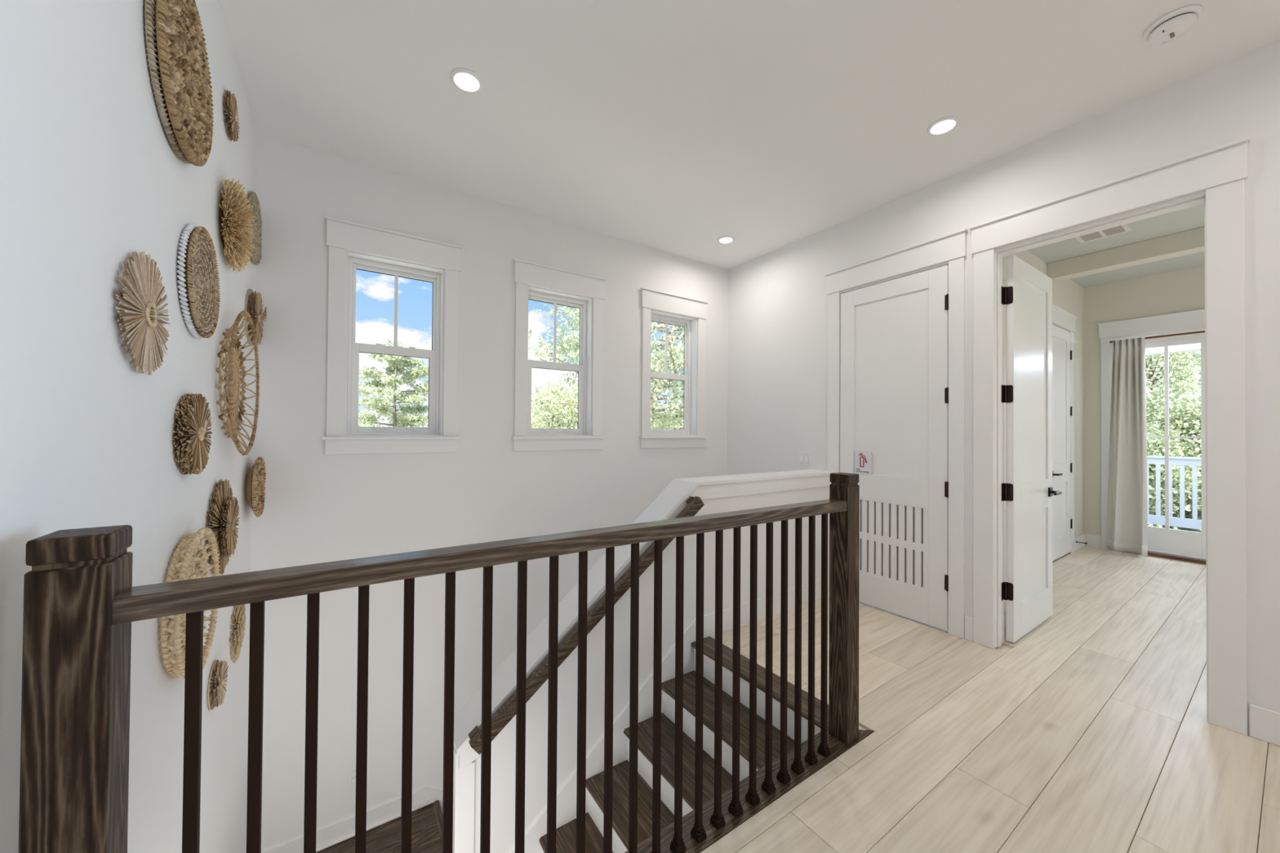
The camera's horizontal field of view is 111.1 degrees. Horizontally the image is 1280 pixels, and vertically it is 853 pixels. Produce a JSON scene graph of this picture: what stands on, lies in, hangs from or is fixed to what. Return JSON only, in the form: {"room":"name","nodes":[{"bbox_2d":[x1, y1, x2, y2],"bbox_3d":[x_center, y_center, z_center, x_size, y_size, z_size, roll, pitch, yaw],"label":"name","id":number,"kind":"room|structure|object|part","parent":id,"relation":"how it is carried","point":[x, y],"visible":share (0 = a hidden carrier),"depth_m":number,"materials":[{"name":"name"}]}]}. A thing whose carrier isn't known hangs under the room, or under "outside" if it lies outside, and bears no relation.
{"room":"stair landing","nodes":[
{"label":"stair landing","id":0,"kind":"room"},
{"bbox_2d":[0,0,257,852],"bbox_3d":[-0.749,1.280,0.149,0.150,6.076,5.888,1,-1,-34],"label":"wall","id":1,"kind":"structure","parent":0,"point":[91,177],"depth_m":1.01,"materials":[{"name":"white paint"}]},
{"bbox_2d":[115,251,169,375],"bbox_3d":[-1.274,-0.289,1.134,0.030,0.312,0.313,1,-1,-34],"label":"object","id":2,"kind":"object","parent":1,"relation":"attached to","point":[144,303],"visible":1,"depth_m":1.11,"materials":[{"name":"beige wicker"}]},
{"bbox_2d":[142,0,213,166],"bbox_3d":[-1.397,-1.078,1.344,0.046,0.499,0.500,1,-1,-34],"label":"wall basket","id":3,"kind":"object","parent":1,"relation":"attached to","point":[176,53],"visible":1,"depth_m":1.29,"materials":[{"name":"brown wicker"}]},
{"bbox_2d":[157,528,220,678],"bbox_3d":[-1.491,0.584,1.464,0.057,0.481,0.481,1,-1,-34],"label":"basket","id":4,"kind":"object","parent":1,"relation":"attached to","point":[183,566],"visible":0.66,"depth_m":1.37,"materials":[{"name":"beige wicker"}]},
{"bbox_2d":[172,393,212,474],"bbox_3d":[-1.498,0.025,1.482,0.054,0.273,0.273,1,-1,-34],"label":"fan","id":5,"kind":"object","parent":1,"relation":"attached to","point":[192,456],"visible":1,"depth_m":1.43,"materials":[{"name":"beige wicker"}]},
{"bbox_2d":[176,223,220,338],"bbox_3d":[-1.535,-0.501,1.536,0.036,0.387,0.387,1,-1,-34],"label":"decorative wall basket","id":6,"kind":"object","parent":1,"relation":"attached to","point":[197,282],"visible":1,"depth_m":1.50,"materials":[{"name":"beige wicker"}]},
{"bbox_2d":[207,659,228,710],"bbox_3d":[-1.750,1.067,1.825,0.034,0.189,0.189,1,-1,-34],"label":"fan","id":7,"kind":"object","parent":1,"relation":"attached to","point":[217,695],"visible":1,"depth_m":1.80,"materials":[{"name":"beige wicker"}]},
{"bbox_2d":[205,479,239,575],"bbox_3d":[-1.752,0.424,1.859,0.053,0.402,0.402,1,-1,-34],"label":"fan","id":8,"kind":"object","parent":1,"relation":"attached to","point":[224,509],"visible":0.92,"depth_m":1.81,"materials":[{"name":"beige wicker"}]},
{"bbox_2d":[223,89,239,142],"bbox_3d":[-1.784,-1.355,1.926,0.029,0.196,0.198,1,-1,-34],"label":"fan","id":9,"kind":"object","parent":1,"relation":"attached to","point":[231,106],"visible":1,"depth_m":1.90,"materials":[{"name":"beige wicker"}]},
{"bbox_2d":[215,310,259,455],"bbox_3d":[-1.845,-0.198,2.018,0.071,0.662,0.662,1,-1,-34],"label":"basket","id":10,"kind":"object","parent":1,"relation":"attached to","point":[232,359],"visible":0.99,"depth_m":2.02,"materials":[{"name":"beige wicker"}]},
{"bbox_2d":[230,604,245,662],"bbox_3d":[-2.007,1.001,2.210,0.029,0.335,0.338,1,-1,-34],"label":"disc","id":11,"kind":"object","parent":1,"relation":"attached to","point":[239,624],"visible":0.97,"depth_m":2.16,"materials":[{"name":"beige wicker"}]},
{"bbox_2d":[218,177,257,273],"bbox_3d":[-1.756,-0.874,1.932,0.098,0.388,0.390,1,-1,-34],"label":"disc","id":12,"kind":"object","parent":1,"relation":"attached to","point":[235,233],"visible":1,"depth_m":1.86,"materials":[{"name":"brown wicker"}]},
{"bbox_2d":[246,191,262,265],"bbox_3d":[-2.124,-1.089,2.424,0.026,0.379,0.379,1,-1,-34],"label":"disc","id":13,"kind":"object","parent":1,"relation":"attached to","point":[254,202],"visible":0.81,"depth_m":2.40,"materials":[{"name":"brown wicker"}]},
{"bbox_2d":[244,457,266,516],"bbox_3d":[-2.119,0.332,2.421,0.061,0.330,0.329,1,-1,-34],"label":"bowl","id":14,"kind":"object","parent":1,"relation":"attached to","point":[255,491],"visible":1,"depth_m":2.36,"materials":[{"name":"beige wicker"}]},
{"bbox_2d":[245,288,267,344],"bbox_3d":[-2.107,-0.596,2.420,0.057,0.304,0.304,1,-1,-34],"label":"fan","id":15,"kind":"object","parent":1,"relation":"attached to","point":[255,301],"visible":0.93,"depth_m":2.38,"materials":[{"name":"beige wicker"}]},
{"bbox_2d":[251,133,728,852],"bbox_3d":[-0.650,1.313,3.667,3.912,6.076,0.160,1,-1,-34],"label":"wall","id":16,"kind":"structure","parent":0,"point":[319,507],"depth_m":2.99,"materials":[{"name":"white paint"}]},
{"bbox_2d":[347,764,355,785],"bbox_3d":[-1.811,2.205,2.789,0.072,0.116,0.008,1,-1,-34],"label":"electrical outlet","id":17,"kind":"object","parent":16,"relation":"attached to","point":[352,769],"visible":0.63,"depth_m":2.78,"materials":[{"name":"white plastic"}]},
{"bbox_2d":[261,786,443,852],"bbox_3d":[-1.301,3.014,3.111,2.252,1.075,0.031,1,-1,-34],"label":"baseboard","id":18,"kind":"structure","parent":16,"relation":"attached to","point":[335,833],"depth_m":2.81,"materials":[{"name":"white paint"}]},
{"bbox_3d":[-1.825,2.572,2.762,0.982,0.026,0.026,1,-1,-34],"label":"shoe moulding","id":19,"kind":"part","parent":18,"relation":"part of","materials":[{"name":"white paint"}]},
{"bbox_2d":[321,215,462,454],"bbox_3d":[-1.651,-0.553,2.980,0.799,1.462,0.208,1,-1,-34],"label":"window","id":20,"kind":"structure","parent":16,"relation":"in","point":[365,247],"depth_m":2.92,"materials":[{"name":"white paint"}]},
{"bbox_3d":[-1.893,-0.527,2.741,0.092,1.176,0.018,1,-1,-34],"label":"casing","id":21,"kind":"part","parent":20,"relation":"part of","materials":[{"name":"white paint"}]},
{"bbox_3d":[-1.612,0.075,2.908,0.799,0.020,0.048,1,-1,-34],"label":"sill","id":22,"kind":"part","parent":20,"relation":"part of","materials":[{"name":"white paint"}]},
{"bbox_3d":[-1.679,-0.252,3.016,0.507,0.588,0.024,1,-1,-34],"label":"sash","id":23,"kind":"part","parent":20,"relation":"part of","materials":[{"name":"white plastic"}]},
{"bbox_3d":[-1.687,-0.523,3.033,0.551,1.158,0.070,1,-1,-34],"label":"frame","id":24,"kind":"part","parent":20,"relation":"part of","materials":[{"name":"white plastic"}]},
{"bbox_3d":[-1.669,0.062,2.995,0.575,0.014,0.159,1,-1,-34],"label":"sill","id":25,"kind":"part","parent":20,"relation":"part of","materials":[{"name":"white paint"}]},
{"bbox_3d":[-1.609,-1.192,2.929,0.783,0.160,0.026,1,-1,-34],"label":"head casing","id":26,"kind":"part","parent":20,"relation":"part of","materials":[{"name":"white paint"}]},
{"bbox_3d":[-1.691,-0.798,3.044,0.507,0.552,0.024,1,-1,-34],"label":"sash","id":27,"kind":"part","parent":20,"relation":"part of","materials":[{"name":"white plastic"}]},
{"bbox_3d":[-1.338,-0.520,3.111,0.092,1.176,0.018,1,-1,-34],"label":"casing","id":28,"kind":"part","parent":20,"relation":"part of","materials":[{"name":"white paint"}]},
{"bbox_2d":[511,258,606,450],"bbox_3d":[-0.676,-0.540,3.629,0.799,1.462,0.208,1,-1,-34],"label":"window","id":29,"kind":"structure","parent":16,"relation":"in","point":[535,282],"depth_m":3.63,"materials":[{"name":"white paint"}]},
{"bbox_3d":[-0.918,-0.514,3.390,0.092,1.176,0.018,1,-1,-34],"label":"casing","id":30,"kind":"part","parent":29,"relation":"part of","materials":[{"name":"white paint"}]},
{"bbox_3d":[-0.716,-0.785,3.693,0.507,0.552,0.024,1,-1,-34],"label":"sash","id":31,"kind":"part","parent":29,"relation":"part of","materials":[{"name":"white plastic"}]},
{"bbox_3d":[-0.704,-0.239,3.664,0.507,0.588,0.024,1,-1,-34],"label":"sash","id":32,"kind":"part","parent":29,"relation":"part of","materials":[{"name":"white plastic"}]},
{"bbox_3d":[-0.712,-0.510,3.682,0.551,1.158,0.070,1,-1,-34],"label":"frame","id":33,"kind":"part","parent":29,"relation":"part of","materials":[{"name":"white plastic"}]},
{"bbox_3d":[-0.637,0.088,3.556,0.799,0.020,0.048,1,-1,-34],"label":"sill","id":34,"kind":"part","parent":29,"relation":"part of","materials":[{"name":"white paint"}]},
{"bbox_3d":[-0.695,0.075,3.643,0.575,0.014,0.159,1,-1,-34],"label":"sill","id":35,"kind":"part","parent":29,"relation":"part of","materials":[{"name":"white paint"}]},
{"bbox_3d":[-0.634,-1.179,3.577,0.783,0.160,0.026,1,-1,-34],"label":"head casing","id":36,"kind":"part","parent":29,"relation":"part of","materials":[{"name":"white paint"}]},
{"bbox_3d":[-0.363,-0.507,3.759,0.092,1.176,0.018,1,-1,-34],"label":"casing","id":37,"kind":"part","parent":29,"relation":"part of","materials":[{"name":"white paint"}]},
{"bbox_2d":[639,287,708,448],"bbox_3d":[0.298,-0.527,4.277,0.799,1.462,0.208,1,-1,-34],"label":"window","id":38,"kind":"structure","parent":16,"relation":"in","point":[657,306],"depth_m":4.32,"materials":[{"name":"white paint"}]},
{"bbox_3d":[0.057,-0.501,4.038,0.092,1.176,0.018,1,-1,-34],"label":"casing","id":39,"kind":"part","parent":38,"relation":"part of","materials":[{"name":"white paint"}]},
{"bbox_3d":[0.259,-0.772,4.341,0.507,0.552,0.024,1,-1,-34],"label":"sash","id":40,"kind":"part","parent":38,"relation":"part of","materials":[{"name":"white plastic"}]},
{"bbox_3d":[0.271,-0.226,4.313,0.507,0.588,0.024,1,-1,-34],"label":"sash","id":41,"kind":"part","parent":38,"relation":"part of","materials":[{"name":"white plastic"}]},
{"bbox_3d":[0.263,-0.497,4.330,0.551,1.158,0.070,1,-1,-34],"label":"frame","id":42,"kind":"part","parent":38,"relation":"part of","materials":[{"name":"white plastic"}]},
{"bbox_3d":[0.338,0.102,4.205,0.799,0.020,0.048,1,-1,-34],"label":"sill","id":43,"kind":"part","parent":38,"relation":"part of","materials":[{"name":"white paint"}]},
{"bbox_3d":[0.280,0.089,4.292,0.575,0.014,0.159,1,-1,-34],"label":"sill","id":44,"kind":"part","parent":38,"relation":"part of","materials":[{"name":"white paint"}]},
{"bbox_3d":[0.341,-1.165,4.226,0.783,0.160,0.026,1,-1,-34],"label":"head casing","id":45,"kind":"part","parent":38,"relation":"part of","materials":[{"name":"white paint"}]},
{"bbox_3d":[0.612,-0.494,4.408,0.092,1.176,0.018,1,-1,-34],"label":"casing","id":46,"kind":"part","parent":38,"relation":"part of","materials":[{"name":"white paint"}]},
{"bbox_2d":[452,469,835,852],"bbox_3d":[0.317,2.351,2.856,2.901,4.000,0.222,1,-1,-34],"label":"wall","id":47,"kind":"structure","parent":0,"point":[726,493],"depth_m":2.46,"materials":[{"name":"white paint"}]},
{"bbox_2d":[468,496,704,755],"bbox_3d":[-0.198,0.946,2.353,1.362,1.046,0.085,1,-1,-34],"label":"handrail","id":48,"kind":"object","parent":47,"relation":"attached to","point":[503,716],"visible":0.79,"depth_m":2.21,"materials":[{"name":"brown wood"}]},
{"bbox_2d":[217,0,1279,288],"bbox_3d":[2.600,-1.742,2.313,8.057,0.156,6.038,1,-1,-34],"label":"ceiling","id":49,"kind":"structure","parent":0,"point":[677,127],"depth_m":2.22,"materials":[{"name":"white paint"}]},
{"bbox_2d":[449,67,483,93],"bbox_3d":[-0.846,-1.685,2.147,0.150,0.011,0.150,1,-1,-34],"label":"recessed light","id":50,"kind":"object","parent":49,"relation":"in","point":[466,80],"visible":1,"depth_m":2.13,"materials":[{"name":"white plastic"}]},
{"bbox_2d":[717,235,734,244],"bbox_3d":[0.763,-1.657,3.904,0.150,0.011,0.150,1,-1,-34],"label":"recessed light","id":51,"kind":"object","parent":49,"relation":"in","point":[724,239],"visible":1,"depth_m":3.88,"materials":[{"name":"white plastic"}]},
{"bbox_2d":[926,115,959,135],"bbox_3d":[1.681,-1.664,2.438,0.150,0.011,0.150,1,-1,-34],"label":"recessed light","id":52,"kind":"object","parent":49,"relation":"in","point":[944,125],"visible":1,"depth_m":2.43,"materials":[{"name":"white plastic"}]},
{"bbox_2d":[1075,223,1131,243],"bbox_3d":[3.985,-1.672,3.794,0.280,0.008,0.310,1,-1,-34],"label":"ceiling vent","id":53,"kind":"object","parent":49,"relation":"in","point":[1124,228],"visible":0.75,"depth_m":3.81,"materials":[{"name":"white metal"}]},
{"bbox_2d":[1047,226,1204,282],"bbox_3d":[5.293,-1.591,2.946,0.160,0.167,3.830,1,-1,-34],"label":"ceiling beam","id":54,"kind":"structure","parent":49,"relation":"attached to","point":[1193,241],"depth_m":4.02,"materials":[{"name":"beige paint"}]},
{"bbox_2d":[1142,4,1203,44],"bbox_3d":[2.202,-1.645,1.818,0.158,0.054,0.158,1,-1,-34],"label":"smoke detector","id":55,"kind":"object","parent":49,"relation":"attached to","point":[1175,24],"visible":1,"depth_m":1.79,"materials":[{"name":"white plastic"}]},
{"bbox_2d":[700,545,1279,852],"bbox_3d":[2.912,1.486,1.870,7.857,0.250,4.700,1,-1,-34],"label":"floor","id":56,"kind":"structure","parent":0,"point":[1090,731],"depth_m":1.89,"materials":[{"name":"beige wood"}]},
{"bbox_2d":[18,472,874,852],"bbox_3d":[0.004,0.774,1.335,2.406,1.180,0.126,1,-1,-34],"label":"balustrade","id":57,"kind":"object","parent":56,"relation":"on","point":[81,602],"visible":1,"depth_m":1.01,"materials":[{"name":"brown wood"}]},
{"bbox_3d":[-0.914,0.764,0.712,0.088,1.109,0.088,1,-1,-34],"label":"newel post","id":58,"kind":"part","parent":57,"relation":"part of","materials":[{"name":"brown wood"}]},
{"bbox_3d":[-0.007,0.318,1.314,2.080,0.053,0.070,1,-1,-34],"label":"rail","id":59,"kind":"part","parent":57,"relation":"part of","materials":[{"name":"brown wood"}]},
{"bbox_3d":[0.888,0.793,1.913,0.088,1.100,0.088,1,-1,-34],"label":"newel post","id":60,"kind":"part","parent":57,"relation":"part of","materials":[{"name":"brown wood"}]},
{"bbox_2d":[727,39,1279,734],"bbox_3d":[2.554,1.306,2.257,0.138,6.112,5.738,1,-1,-34],"label":"wall","id":61,"kind":"structure","parent":0,"point":[777,335],"depth_m":2.56,"materials":[{"name":"white paint"}]},
{"bbox_2d":[798,451,810,465],"bbox_3d":[1.432,0.279,3.830,0.010,0.116,0.118,1,-1,-34],"label":"light switch","id":62,"kind":"object","parent":61,"relation":"attached to","point":[804,458],"visible":1,"depth_m":3.83,"materials":[{"name":"white plastic"}]},
{"bbox_2d":[824,228,968,638],"bbox_3d":[1.872,0.049,3.269,0.180,2.634,1.002,1,-1,-34],"label":"door","id":63,"kind":"structure","parent":61,"relation":"in","point":[896,344],"depth_m":3.13,"materials":[{"name":"white paint"}]},
{"bbox_3d":[1.585,0.136,3.597,0.018,2.462,0.100,1,-1,-34],"label":"casing","id":64,"kind":"part","parent":63,"relation":"part of","materials":[{"name":"white paint"}]},
{"bbox_2d":[855,451,871,474],"bbox_3d":[1.719,0.278,3.385,0.006,0.168,0.128,1,-1,-34],"label":"fire extinguisher sign","id":65,"kind":"object","parent":63,"relation":"attached to","point":[863,459],"visible":1,"depth_m":3.38,"materials":[{"name":"white plastic"}]},
{"bbox_3d":[1.846,-0.295,3.248,0.020,1.315,0.535,1,-1,-34],"label":"panel","id":66,"kind":"part","parent":63,"relation":"part of","materials":[{"name":"white paint"}]},
{"bbox_3d":[1.828,1.122,3.230,0.014,0.022,0.533,1,-1,-34],"label":"cross rail","id":67,"kind":"part","parent":63,"relation":"part of","materials":[{"name":"white paint"}]},
{"bbox_3d":[1.830,0.840,3.232,0.014,0.053,0.533,1,-1,-34],"label":"cross rail","id":68,"kind":"part","parent":63,"relation":"part of","materials":[{"name":"white paint"}]},
{"bbox_3d":[1.843,0.140,3.242,0.040,2.428,0.764,1,-1,-34],"label":"frame","id":69,"kind":"part","parent":63,"relation":"part of","materials":[{"name":"white paint"}]},
{"bbox_3d":[1.831,-1.176,3.247,0.026,0.158,0.986,1,-1,-34],"label":"head casing","id":70,"kind":"part","parent":63,"relation":"part of","materials":[{"name":"white paint"}]},
{"bbox_3d":[2.067,0.133,2.871,0.018,2.462,0.088,1,-1,-34],"label":"casing","id":71,"kind":"part","parent":63,"relation":"part of","materials":[{"name":"white paint"}]},
{"bbox_2d":[964,615,973,641],"bbox_3d":[2.100,1.288,2.804,0.012,0.150,0.048,1,-1,-34],"label":"trim","id":72,"kind":"structure","parent":61,"relation":"attached to","point":[968,620],"depth_m":2.80,"materials":[{"name":"white paint"}]},
{"bbox_2d":[1248,703,1279,746],"bbox_3d":[3.380,1.285,0.879,0.014,0.140,2.530,1,-1,-34],"label":"baseboard","id":73,"kind":"structure","parent":61,"relation":"attached to","point":[1264,723],"depth_m":1.90,"materials":[{"name":"white paint"}]},
{"bbox_2d":[1004,249,1084,582],"bbox_3d":[3.656,0.007,4.222,3.845,3.362,0.120,1,-1,-34],"label":"wall","id":74,"kind":"structure","parent":0,"point":[1067,295],"depth_m":5.05,"materials":[{"name":"beige paint"}]},
{"bbox_2d":[1052,303,1077,562],"bbox_3d":[4.489,0.078,4.657,1.065,2.640,0.078,1,-1,-34],"label":"door","id":75,"kind":"structure","parent":74,"relation":"in","point":[1063,340],"depth_m":4.75,"materials":[{"name":"white paint"}]},
{"bbox_3d":[4.264,0.490,4.489,0.127,0.020,0.052,1,-1,-34],"label":"lever","id":76,"kind":"part","parent":75,"relation":"part of","materials":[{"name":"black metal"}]},
{"bbox_3d":[4.437,0.882,4.660,0.520,0.575,0.003,1,-1,-34],"label":"panel","id":77,"kind":"part","parent":75,"relation":"part of","materials":[{"name":"white paint"}]},
{"bbox_3d":[4.446,-0.266,4.671,0.520,1.332,0.003,1,-1,-34],"label":"panel","id":78,"kind":"part","parent":75,"relation":"part of","materials":[{"name":"white paint"}]},
{"bbox_3d":[4.458,0.168,4.670,0.770,2.436,0.012,1,-1,-34],"label":"frame","id":79,"kind":"part","parent":75,"relation":"part of","materials":[{"name":"white paint"}]},
{"bbox_3d":[4.484,-1.145,4.690,1.045,0.163,0.026,1,-1,-34],"label":"head casing","id":80,"kind":"part","parent":75,"relation":"part of","materials":[{"name":"white paint"}]},
{"bbox_3d":[4.837,0.172,4.924,0.127,2.462,0.018,1,-1,-34],"label":"casing","id":81,"kind":"part","parent":75,"relation":"part of","materials":[{"name":"white paint"}]},
{"bbox_2d":[1074,533,1085,551],"bbox_3d":[5.085,1.336,5.086,0.480,0.140,0.014,1,-1,-34],"label":"baseboard","id":82,"kind":"structure","parent":74,"relation":"attached to","point":[1082,538],"depth_m":5.07,"materials":[{"name":"white paint"}]},
{"bbox_2d":[1083,265,1204,535],"bbox_3d":[6.375,0.022,3.742,0.150,3.362,3.970,1,-1,-34],"label":"wall","id":83,"kind":"structure","parent":0,"point":[1180,291],"depth_m":5.10,"materials":[{"name":"beige paint"}]},
{"bbox_2d":[1085,533,1101,547],"bbox_3d":[5.319,1.339,5.154,0.014,0.140,0.131,1,-1,-34],"label":"baseboard","id":84,"kind":"structure","parent":83,"relation":"attached to","point":[1094,540],"depth_m":5.15,"materials":[{"name":"white paint"}]},
{"bbox_2d":[1097,309,1206,564],"bbox_3d":[5.867,0.104,4.465,0.194,2.604,1.676,1,-1,-34],"label":"door","id":85,"kind":"structure","parent":83,"relation":"in","point":[1166,540],"depth_m":4.72,"materials":[{"name":"white paint"}]},
{"bbox_3d":[5.388,0.193,5.070,0.018,2.430,0.092,1,-1,-34],"label":"casing","id":86,"kind":"part","parent":85,"relation":"part of","materials":[{"name":"white paint"}]},
{"bbox_3d":[5.819,-1.105,4.439,0.028,0.160,1.658,1,-1,-34],"label":"head casing","id":87,"kind":"part","parent":85,"relation":"part of","materials":[{"name":"white paint"}]},
{"bbox_2d":[1109,330,1204,342],"bbox_3d":[5.815,-0.963,4.378,0.096,0.022,1.560,1,-1,-34],"label":"curtain rod","id":88,"kind":"object","parent":85,"relation":"attached to","point":[1198,331],"visible":0.49,"depth_m":4.62,"materials":[{"name":"white metal"}]},
{"bbox_2d":[1106,337,1147,555],"bbox_3d":[5.366,0.213,4.855,0.115,2.348,0.317,1,-1,-34],"label":"curtain","id":89,"kind":"object","parent":88,"relation":"hanging from","point":[1127,504],"visible":1,"depth_m":4.86,"materials":[{"name":"white fabric"}]},
{"bbox_3d":[5.661,0.191,4.738,0.044,2.317,0.710,1,-1,-34],"label":"frame","id":90,"kind":"part","parent":85,"relation":"part of","materials":[{"name":"white paint"}]},
{"bbox_2d":[1147,549,1205,559],"bbox_3d":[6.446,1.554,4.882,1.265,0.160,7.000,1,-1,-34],"label":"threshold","id":91,"kind":"structure","parent":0,"point":[1148,549],"depth_m":5.05,"materials":[{"name":"brown wood"}]},
{"bbox_2d":[1146,455,1201,529],"bbox_3d":[6.822,0.901,5.255,0.100,1.160,6.800,1,-1,-34],"label":"balcony railing","id":92,"kind":"object","parent":91,"relation":"on","point":[1194,523],"visible":0.25,"depth_m":5.45,"materials":[{"name":"white wood"}]},
{"bbox_3d":[6.825,0.428,5.259,0.090,0.105,6.800,1,-1,-34],"label":"rail","id":93,"kind":"part","parent":92,"relation":"part of","materials":[{"name":"white wood"}]},
{"bbox_3d":[6.820,1.188,5.252,0.040,0.115,6.800,1,-1,-34],"label":"rail","id":94,"kind":"part","parent":92,"relation":"part of","materials":[{"name":"white wood"}]},
{"bbox_3d":[6.479,-1.235,4.916,1.395,0.100,7.000,1,-1,-34],"label":"ceiling","id":95,"kind":"structure","parent":0,"visible":0},
{"bbox_2d":[1145,342,1200,355],"bbox_3d":[6.900,-1.056,5.196,0.220,0.248,7.000,1,-1,-34],"label":"trim","id":96,"kind":"structure","parent":95,"relation":"attached to","point":[1193,347],"depth_m":5.45,"materials":[{"name":"white wood"}]},
{"bbox_3d":[2.818,-0.170,2.018,0.004,3.062,0.238,1,-1,-34],"label":"wall","id":97,"kind":"structure","parent":0,"visible":0},
{"bbox_2d":[968,136,1250,735],"bbox_3d":[2.783,0.050,2.623,0.980,2.634,1.051,1,-1,-34],"label":"door frame","id":98,"kind":"structure","parent":97,"relation":"in","point":[1220,172],"depth_m":2.50,"materials":[{"name":"white paint"}]},
{"bbox_3d":[2.150,0.132,2.748,0.018,2.462,0.105,1,-1,-34],"label":"casing","id":99,"kind":"part","parent":98,"relation":"part of","materials":[{"name":"white paint"}]},
{"bbox_3d":[2.282,0.134,2.830,0.018,2.462,0.095,1,-1,-34],"label":"casing","id":100,"kind":"part","parent":98,"relation":"part of","materials":[{"name":"white paint"}]},
{"bbox_3d":[2.658,0.139,2.989,0.776,2.436,0.040,1,-1,-34],"label":"frame","id":101,"kind":"part","parent":98,"relation":"part of","materials":[{"name":"white paint"}]},
{"bbox_3d":[2.680,-0.296,3.006,0.530,1.334,0.018,1,-1,-34],"label":"panel","id":102,"kind":"part","parent":98,"relation":"part of","materials":[{"name":"white paint"}]},
{"bbox_3d":[2.672,0.855,2.995,0.530,0.577,0.018,1,-1,-34],"label":"panel","id":103,"kind":"part","parent":98,"relation":"part of","materials":[{"name":"white paint"}]},
{"bbox_3d":[2.938,0.468,3.144,0.066,0.066,0.010,1,-1,-34],"label":"handle","id":104,"kind":"part","parent":98,"relation":"part of","materials":[{"name":"black metal"}]},
{"bbox_3d":[2.912,0.467,3.089,0.127,0.020,0.052,1,-1,-34],"label":"lever","id":105,"kind":"part","parent":98,"relation":"part of","materials":[{"name":"black metal"}]},
{"bbox_3d":[2.408,-1.180,2.379,0.026,0.158,1.035,1,-1,-34],"label":"head casing","id":106,"kind":"part","parent":98,"relation":"part of","materials":[{"name":"white paint"}]},
{"bbox_3d":[2.654,0.129,1.990,0.018,2.462,0.105,1,-1,-34],"label":"casing","id":107,"kind":"part","parent":98,"relation":"part of","materials":[{"name":"white paint"}]},
{"label":"outside","id":108,"kind":"structure","parent":0,"visible":0},
{"bbox_3d":[-1.395,5.184,29.076,150.000,0.200,170.000,1,-1,-34],"label":"ground","id":109,"kind":"structure","parent":108,"visible":0},
{"bbox_2d":[350,418,382,432],"bbox_3d":[-10.899,2.262,16.798,2.477,5.287,2.614,1,-1,-9],"label":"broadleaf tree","id":110,"kind":"object","parent":109,"relation":"on","point":[361,424],"visible":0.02,"depth_m":16.82,"materials":[{"name":"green plant"}]},
{"bbox_2d":[358,340,428,426],"bbox_3d":[-12.483,0.322,22.102,4.672,9.235,4.769,1,-1,-34],"label":"pine tree","id":111,"kind":"object","parent":109,"relation":"on","point":[396,366],"visible":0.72,"depth_m":21.61,"materials":[{"name":"green plant"}]},
{"bbox_2d":[531,373,577,428],"bbox_3d":[-4.473,1.065,25.352,5.849,7.941,5.265,0,-1,39],"label":"broadleaf tree","id":112,"kind":"object","parent":109,"relation":"on","point":[552,392],"visible":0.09,"depth_m":24.43,"materials":[{"name":"green plant"}]},
{"bbox_2d":[528,302,684,429],"bbox_3d":[0.344,-2.058,19.177,12.050,14.132,11.770,0,-1,36],"label":"broadleaf tree","id":113,"kind":"object","parent":109,"relation":"on","point":[656,423],"visible":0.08,"depth_m":16.93,"materials":[{"name":"green plant"}]},
{"bbox_2d":[1145,351,1200,512],"bbox_3d":[12.042,1.186,10.293,3.396,7.651,3.102,0,-1,-5],"label":"leafy tree","id":114,"kind":"object","parent":109,"relation":"on","point":[1184,363],"visible":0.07,"depth_m":9.69,"materials":[{"name":"green plant"}]},
{"bbox_2d":[1146,377,1201,532],"bbox_3d":[9.600,1.997,7.933,2.735,5.951,2.820,0,-1,-7],"label":"leafy tree","id":115,"kind":"object","parent":109,"relation":"on","point":[1187,422],"visible":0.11,"depth_m":7.63,"materials":[{"name":"green plant"}]},
{"bbox_3d":[-0.625,3.101,2.955,1.272,0.948,1.008,1,-1,-34],"label":"flight","id":116,"kind":"object","parent":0,"visible":0},
{"bbox_2d":[315,800,442,852],"bbox_3d":[-1.216,2.595,1.875,1.010,0.031,2.155,1,-1,-34],"label":"stair landing","id":117,"kind":"structure","parent":116,"relation":"on","point":[426,821],"depth_m":2.76,"materials":[{"name":"brown wood"}]},
{"bbox_2d":[538,636,828,852],"bbox_3d":[0.027,1.964,1.978,1.627,1.250,0.946,1,-1,-34],"label":"flight","id":118,"kind":"object","parent":117,"relation":"on","point":[566,834],"visible":0.4,"depth_m":2.25,"materials":[{"name":"brown wood"}]}
]}

